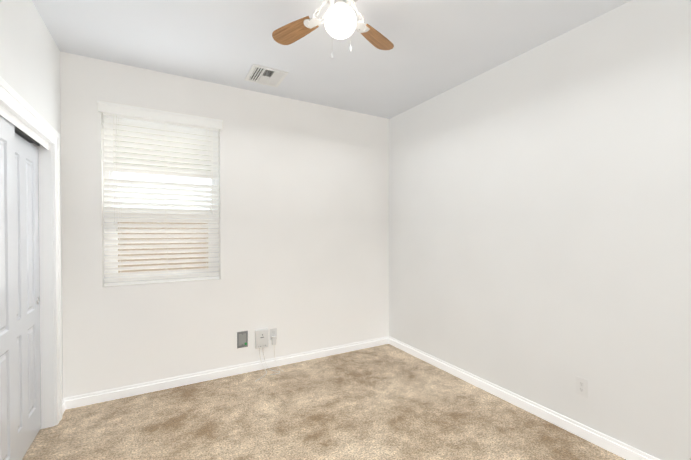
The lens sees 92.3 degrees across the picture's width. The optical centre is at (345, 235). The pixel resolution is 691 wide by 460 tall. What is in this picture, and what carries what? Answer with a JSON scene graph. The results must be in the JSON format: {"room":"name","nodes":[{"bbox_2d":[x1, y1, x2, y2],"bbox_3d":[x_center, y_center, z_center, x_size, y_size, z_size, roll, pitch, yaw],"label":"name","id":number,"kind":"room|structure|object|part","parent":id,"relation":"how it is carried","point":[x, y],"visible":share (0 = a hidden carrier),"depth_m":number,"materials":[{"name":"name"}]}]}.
{"room":"empty bedroom","nodes":[
{"label":"empty bedroom","id":0,"kind":"room"},
{"bbox_2d":[0,0,62,399],"bbox_3d":[-1.127,-0.007,0.546,0.130,2.740,4.500,0,1,-29],"label":"wall","id":1,"kind":"structure","parent":0,"point":[29,62],"depth_m":1.97,"materials":[{"name":"paint"}]},
{"bbox_2d":[0,102,54,428],"bbox_3d":[-1.813,0.349,1.773,0.130,2.000,1.215,0,1,-29],"label":"door frame","id":2,"kind":"structure","parent":1,"relation":"attached to","point":[46,289],"depth_m":2.31,"materials":[{"name":"white wood"}]},
{"bbox_2d":[15,126,39,145],"bbox_3d":[-1.816,-0.621,1.760,0.098,0.030,1.191,0,1,-29],"label":"track","id":3,"kind":"object","parent":1,"relation":"attached to","point":[22,134],"visible":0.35,"depth_m":2.09,"materials":[{"name":"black metal"}]},
{"bbox_2d":[0,115,17,459],"bbox_3d":[-1.652,0.373,1.532,0.040,1.933,0.610,0,1,-29],"label":"closet door","id":4,"kind":"structure","parent":3,"relation":"hanging from","point":[8,387],"depth_m":1.71,"materials":[{"name":"white wood"}]},
{"bbox_2d":[0,104,48,149],"bbox_3d":[-1.772,-0.612,1.785,0.005,0.048,1.191,0,1,-29],"label":"fascia","id":5,"kind":"object","parent":3,"relation":"attached to","point":[5,113],"visible":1,"depth_m":1.86,"materials":[{"name":"white wood"}]},
{"bbox_2d":[15,133,40,459],"bbox_3d":[-1.973,0.371,2.017,0.040,1.927,0.610,0,1,-29],"label":"closet door","id":6,"kind":"structure","parent":3,"relation":"hanging from","point":[28,282],"depth_m":2.09,"materials":[{"name":"white wood"}]},
{"bbox_2d":[0,76,61,424],"bbox_3d":[-1.746,0.309,1.810,0.023,2.080,1.405,0,1,-29],"label":"trim","id":7,"kind":"structure","parent":1,"relation":"attached to","point":[14,101],"depth_m":2.34,"materials":[{"name":"white wood"}]},
{"bbox_2d":[62,399,64,414],"bbox_3d":[-2.126,1.297,2.490,0.014,0.088,0.131,0,1,-29],"label":"baseboard","id":8,"kind":"structure","parent":1,"relation":"attached to","point":[63,406],"depth_m":2.50,"materials":[{"name":"white wood"}]},
{"bbox_2d":[60,51,388,397],"bbox_3d":[-1.163,-0.037,3.197,4.200,2.740,0.160,0,1,-29],"label":"wall","id":9,"kind":"structure","parent":0,"point":[303,226],"depth_m":3.19,"materials":[{"name":"paint"}]},
{"bbox_2d":[97,101,222,285],"bbox_3d":[-1.571,-0.329,2.898,0.944,1.478,0.096,0,1,-29],"label":"window blind slats","id":10,"kind":"object","parent":9,"relation":"attached to","point":[129,117],"visible":0.94,"depth_m":2.89,"materials":[{"name":"white plastic"}]},
{"bbox_2d":[103,121,218,283],"bbox_3d":[-1.613,-0.305,2.974,0.900,1.440,0.072,0,1,-29],"label":"window","id":11,"kind":"structure","parent":9,"relation":"in","point":[107,174],"depth_m":2.92,"materials":[{"name":"white plastic"}]},
{"bbox_2d":[63,336,388,409],"bbox_3d":[-0.815,1.288,3.307,3.100,0.088,0.014,0,1,-29],"label":"baseboard","id":12,"kind":"structure","parent":9,"relation":"attached to","point":[113,394],"depth_m":3.05,"materials":[{"name":"white wood"}]},
{"bbox_2d":[237,331,247,347],"bbox_3d":[-0.992,1.006,3.203,0.100,0.155,0.018,0,1,-29],"label":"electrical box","id":13,"kind":"object","parent":9,"relation":"attached to","point":[242,339],"visible":1,"depth_m":3.21,"materials":[{"name":"grey"}]},
{"bbox_2d":[255,328,279,381],"bbox_3d":[-0.768,1.131,3.195,0.262,0.400,0.252,0,1,-29],"label":"box","id":14,"kind":"object","parent":9,"relation":"attached to","point":[261,338],"visible":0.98,"depth_m":3.27,"materials":[{"name":"white plastic"}]},
{"bbox_2d":[270,328,283,371],"bbox_3d":[-0.682,1.135,3.291,0.086,0.388,0.170,0,1,-29],"label":"electrical outlet","id":15,"kind":"object","parent":9,"relation":"attached to","point":[273,334],"visible":0.98,"depth_m":3.34,"materials":[{"name":"white plastic"}]},
{"bbox_2d":[22,344,625,459],"bbox_3d":[-0.014,1.381,1.163,4.200,0.050,4.860,0,1,-29],"label":"floor","id":16,"kind":"structure","parent":0,"point":[386,402],"depth_m":2.38,"materials":[{"name":"carpet"}]},
{"bbox_2d":[32,0,630,118],"bbox_3d":[-0.014,-1.434,1.131,4.200,0.100,4.860,0,1,-29],"label":"ceiling","id":17,"kind":"structure","parent":0,"point":[441,46],"depth_m":2.38,"materials":[{"name":"paint"}]},
{"bbox_2d":[250,68,271,79],"bbox_3d":[-0.700,-1.403,2.923,0.248,0.001,0.268,0,1,-29],"label":"cavity","id":18,"kind":"object","parent":17,"relation":"attached to","point":[260,72],"visible":0.21,"depth_m":2.88,"materials":[{"name":"grey metal"}]},
{"bbox_2d":[245,64,287,86],"bbox_3d":[-0.700,-1.398,2.923,0.300,0.014,0.320,0,1,-29],"label":"ceiling vent","id":19,"kind":"object","parent":17,"relation":"in","point":[276,78],"visible":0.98,"depth_m":2.91,"materials":[{"name":"white metal"}]},
{"bbox_2d":[272,0,393,58],"bbox_3d":[-0.028,-1.155,1.803,0.777,0.472,0.777,0,1,-8],"label":"ceiling fan","id":20,"kind":"object","parent":17,"relation":"hanging from","point":[340,22],"visible":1,"depth_m":1.91,"materials":[{"name":"white"}]},
{"label":"blade","id":21,"kind":"part","parent":20,"relation":"part of","materials":[{"name":"brown wood"}]},
{"bbox_3d":[-0.028,-1.159,1.803,0.175,0.160,0.175,0,1,-29],"label":"globe","id":22,"kind":"part","parent":20,"relation":"part of","materials":[{"name":"white glass"}]},
{"label":"blade","id":23,"kind":"part","parent":20,"relation":"part of","materials":[{"name":"brown wood"}]},
{"bbox_2d":[389,0,690,459],"bbox_3d":[1.770,-0.024,2.055,0.200,2.740,4.700,0,1,-29],"label":"wall","id":24,"kind":"structure","parent":0,"point":[539,224],"depth_m":2.29,"materials":[{"name":"paint"}]},
{"bbox_2d":[389,337,659,459],"bbox_3d":[1.631,1.301,2.100,0.014,0.088,4.486,0,1,-29],"label":"baseboard","id":25,"kind":"structure","parent":24,"relation":"attached to","point":[612,445],"depth_m":2.46,"materials":[{"name":"white wood"}]},
{"bbox_2d":[576,376,587,397],"bbox_3d":[1.571,1.006,2.208,0.008,0.115,0.070,0,1,-29],"label":"electrical outlet","id":26,"kind":"object","parent":24,"relation":"attached to","point":[582,386],"visible":1,"depth_m":2.20,"materials":[{"name":"white plastic"}]},
{"label":"outside","id":27,"kind":"structure","parent":0,"visible":0},
{"bbox_2d":[113,124,210,272],"bbox_3d":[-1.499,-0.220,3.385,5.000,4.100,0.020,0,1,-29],"label":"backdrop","id":28,"kind":"structure","parent":27,"point":[120,175],"depth_m":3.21,"materials":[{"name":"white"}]}
]}

